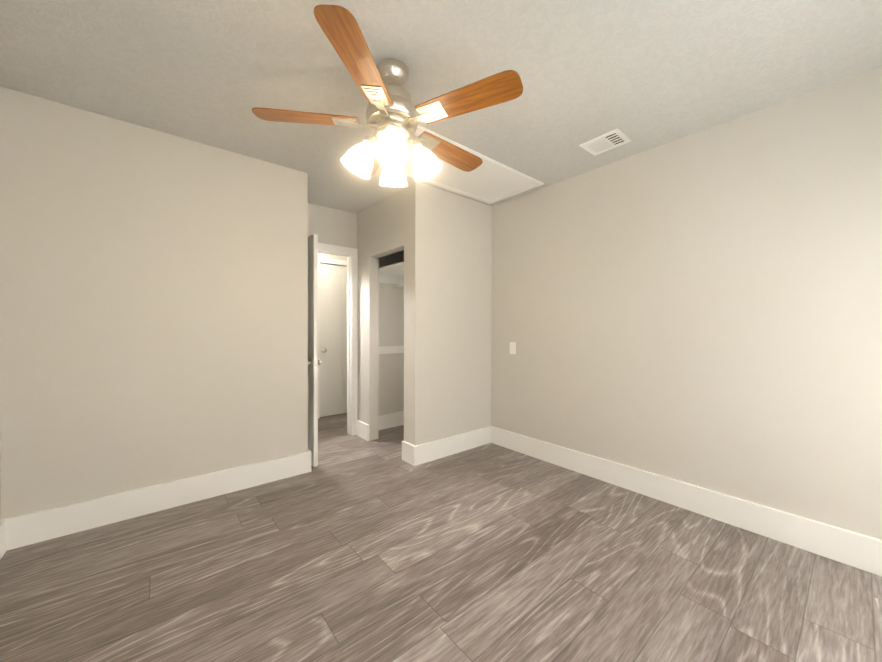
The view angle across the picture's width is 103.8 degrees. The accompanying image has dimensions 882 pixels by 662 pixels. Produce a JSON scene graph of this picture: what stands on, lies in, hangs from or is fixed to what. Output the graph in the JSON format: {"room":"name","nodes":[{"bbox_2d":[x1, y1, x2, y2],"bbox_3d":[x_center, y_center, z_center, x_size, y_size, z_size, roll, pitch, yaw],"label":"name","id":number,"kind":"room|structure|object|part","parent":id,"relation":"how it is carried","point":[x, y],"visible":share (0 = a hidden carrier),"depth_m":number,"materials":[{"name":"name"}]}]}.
{"room":"empty bedroom","nodes":[
{"label":"empty bedroom","id":0,"kind":"room"},
{"bbox_2d":[0,434,0,519],"bbox_3d":[-1.812,-0.057,1.093,0.110,2.500,5.425,0,1,-40],"label":"wall","id":1,"kind":"structure","parent":0,"point":[0,476],"depth_m":1.86,"materials":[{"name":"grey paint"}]},
{"bbox_2d":[0,517,11,559],"bbox_3d":[-1.237,1.114,0.507,0.022,0.170,3.551,0,1,-40],"label":"baseboard","id":2,"kind":"structure","parent":1,"relation":"attached to","point":[6,523],"depth_m":1.86,"materials":[{"name":"white paint"}]},
{"bbox_2d":[0,86,307,518],"bbox_3d":[-1.998,-0.069,2.684,1.631,2.500,0.794,0,1,-40],"label":"wall","id":3,"kind":"structure","parent":0,"point":[153,307],"depth_m":2.21,"materials":[{"name":"grey paint"}]},
{"bbox_2d":[12,449,310,548],"bbox_3d":[-1.722,1.099,2.396,1.623,0.170,0.022,0,1,-40],"label":"baseboard","id":4,"kind":"structure","parent":3,"relation":"attached to","point":[51,523],"depth_m":2.23,"materials":[{"name":"white paint"}]},
{"bbox_2d":[318,253,346,266],"bbox_3d":[-2.154,-0.082,4.258,3.396,2.500,0.110,0,1,-40],"label":"wall","id":5,"kind":"structure","parent":0,"point":[330,256],"depth_m":4.74,"materials":[{"name":"grey paint"}]},
{"bbox_2d":[318,257,346,418],"bbox_3d":[-1.339,0.091,4.852,0.860,2.150,0.016,0,1,-40],"label":"door frame","id":6,"kind":"structure","parent":5,"relation":"attached to","point":[331,261],"depth_m":4.61,"materials":[{"name":"white paint"}]},
{"bbox_2d":[320,263,346,416],"bbox_3d":[-1.350,0.124,4.864,0.730,2.067,0.083,0,1,-40],"label":"hall door","id":7,"kind":"structure","parent":5,"relation":"in","point":[333,339],"depth_m":4.76,"materials":[{"name":"white paint"}]},
{"bbox_2d":[308,203,403,414],"bbox_3d":[-0.908,-0.077,4.030,1.765,2.500,0.110,0,1,-40],"label":"wall","id":8,"kind":"structure","parent":0,"point":[331,226],"depth_m":4.15,"materials":[{"name":"grey paint"}]},
{"bbox_2d":[308,234,320,466],"bbox_3d":[-1.286,0.168,3.224,0.131,2.004,0.642,0,1,-40],"label":"door","id":9,"kind":"structure","parent":8,"relation":"in","point":[314,361],"depth_m":2.99,"materials":[{"name":"white paint"}]},
{"bbox_2d":[318,243,357,435],"bbox_3d":[-1.293,0.125,3.711,0.792,2.100,0.146,0,1,-40],"label":"door frame","id":10,"kind":"structure","parent":8,"relation":"attached to","point":[351,254],"depth_m":3.89,"materials":[{"name":"white paint"}]},
{"bbox_2d":[379,411,403,429],"bbox_3d":[-0.540,1.087,4.260,0.841,0.170,0.022,0,1,-40],"label":"baseboard","id":11,"kind":"structure","parent":8,"relation":"attached to","point":[390,420],"depth_m":4.20,"materials":[{"name":"white paint"}]},
{"bbox_2d":[379,262,403,353],"bbox_3d":[-0.202,-0.203,3.873,0.877,0.958,1.030,0,1,-40],"label":"closet shelf","id":12,"kind":"object","parent":8,"relation":"attached to","point":[393,274],"visible":0.12,"depth_m":4.11,"materials":[{"name":"white paint"}]},
{"bbox_2d":[357,181,428,445],"bbox_3d":[-0.547,-0.072,3.517,0.110,2.500,1.141,0,1,-40],"label":"wall","id":13,"kind":"structure","parent":0,"point":[398,222],"depth_m":3.17,"materials":[{"name":"grey paint"}]},
{"bbox_2d":[356,420,368,440],"bbox_3d":[-0.864,1.090,3.802,0.022,0.170,0.282,0,1,-40],"label":"baseboard","id":14,"kind":"structure","parent":13,"relation":"attached to","point":[362,429],"depth_m":3.78,"materials":[{"name":"white paint"}]},
{"bbox_2d":[0,413,881,661],"bbox_3d":[-0.464,1.238,2.220,3.616,0.100,5.425,0,1,-40],"label":"floor","id":15,"kind":"structure","parent":0,"point":[351,548],"depth_m":1.66,"materials":[{"name":"plastic"}]},
{"bbox_2d":[0,0,881,213],"bbox_3d":[-0.458,-1.362,2.200,3.616,0.100,5.425,0,1,-40],"label":"ceiling","id":16,"kind":"structure","parent":0,"point":[644,75],"depth_m":1.70,"materials":[{"name":"white paint"}]},
{"bbox_2d":[252,4,522,187],"bbox_3d":[-0.221,-1.013,1.776,1.231,0.590,1.260,0,1,-40],"label":"ceiling fan","id":17,"kind":"object","parent":16,"relation":"hanging from","point":[395,116],"visible":1,"depth_m":1.63,"materials":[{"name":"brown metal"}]},
{"bbox_3d":[-0.607,-1.030,1.693,0.577,0.030,0.144,0,11,-8],"label":"blade","id":18,"kind":"part","parent":17,"relation":"part of","materials":[{"name":"brown wood"}]},
{"bbox_3d":[-0.309,-1.027,1.381,0.144,0.030,0.577,11,2,10],"label":"blade","id":19,"kind":"part","parent":17,"relation":"part of","materials":[{"name":"brown wood"}]},
{"bbox_3d":[-0.394,-0.872,1.725,0.158,0.140,0.158,27,-3,-6],"label":"lamp shade","id":20,"kind":"part","parent":17,"relation":"part of","materials":[{"name":"white glass"}]},
{"bbox_3d":[-0.402,-1.032,2.072,0.144,0.030,0.577,-12,6,-25],"label":"blade","id":21,"kind":"part","parent":17,"relation":"part of","materials":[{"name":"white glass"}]},
{"bbox_3d":[-0.226,-0.870,1.593,0.158,0.140,0.158,0,-27,-7],"label":"lamp shade","id":22,"kind":"part","parent":17,"relation":"part of","materials":[{"name":"white glass"}]},
{"bbox_3d":[-0.261,-0.873,1.893,0.158,0.140,0.158,0,27,-7],"label":"lamp shade","id":23,"kind":"part","parent":17,"relation":"part of","materials":[{"name":"white glass"}]},
{"bbox_3d":[-0.094,-0.871,1.760,0.158,0.140,0.158,-27,3,-6],"label":"lamp shade","id":24,"kind":"part","parent":17,"relation":"part of","materials":[{"name":"white glass"}]},
{"bbox_3d":[0.022,-1.031,1.994,0.577,0.030,0.144,0,-10,-44],"label":"blade","id":25,"kind":"part","parent":17,"relation":"part of","materials":[{"name":"brown wood"}]},
{"bbox_3d":[0.079,-1.027,1.567,0.577,0.030,0.144,0,-11,28],"label":"blade","id":26,"kind":"part","parent":17,"relation":"part of","materials":[{"name":"brown wood"}]},
{"bbox_2d":[379,125,543,203],"bbox_3d":[0.165,-1.308,2.871,1.410,0.016,0.644,0,1,-40],"label":"attic hatch","id":27,"kind":"object","parent":16,"relation":"in","point":[488,180],"depth_m":2.99,"materials":[{"name":"white paint"}]},
{"bbox_2d":[579,129,631,155],"bbox_3d":[1.141,-1.307,2.404,0.220,0.006,0.260,0,1,-40],"label":"ceiling vent","id":28,"kind":"object","parent":16,"relation":"in","point":[615,138],"visible":1,"depth_m":2.39,"materials":[{"name":"white metal"}]},
{"bbox_2d":[429,186,491,441],"bbox_3d":[0.162,-0.070,3.441,0.867,2.500,0.120,0,1,-40],"label":"wall","id":29,"kind":"structure","parent":0,"point":[442,239],"depth_m":3.37,"materials":[{"name":"grey paint"}]},
{"bbox_2d":[408,426,491,465],"bbox_3d":[0.136,1.096,3.339,0.973,0.170,0.022,0,1,-40],"label":"baseboard","id":30,"kind":"structure","parent":29,"relation":"attached to","point":[437,449],"depth_m":3.26,"materials":[{"name":"white paint"}]},
{"bbox_2d":[491,66,881,539],"bbox_3d":[0.890,-0.067,3.327,0.110,2.500,5.425,0,1,-40],"label":"wall","id":31,"kind":"structure","parent":0,"point":[702,308],"depth_m":2.18,"materials":[{"name":"grey paint"}]},
{"bbox_2d":[510,342,515,353],"bbox_3d":[0.712,0.171,3.448,0.012,0.116,0.070,0,1,-40],"label":"light switch","id":32,"kind":"object","parent":31,"relation":"attached to","point":[512,347],"visible":1,"depth_m":3.44,"materials":[{"name":"white plastic"}]},
{"bbox_2d":[492,426,881,575],"bbox_3d":[1.499,1.106,2.492,0.022,0.170,3.064,0,1,-40],"label":"baseboard","id":33,"kind":"structure","parent":31,"relation":"attached to","point":[854,549],"depth_m":2.16,"materials":[{"name":"white paint"}]}
]}

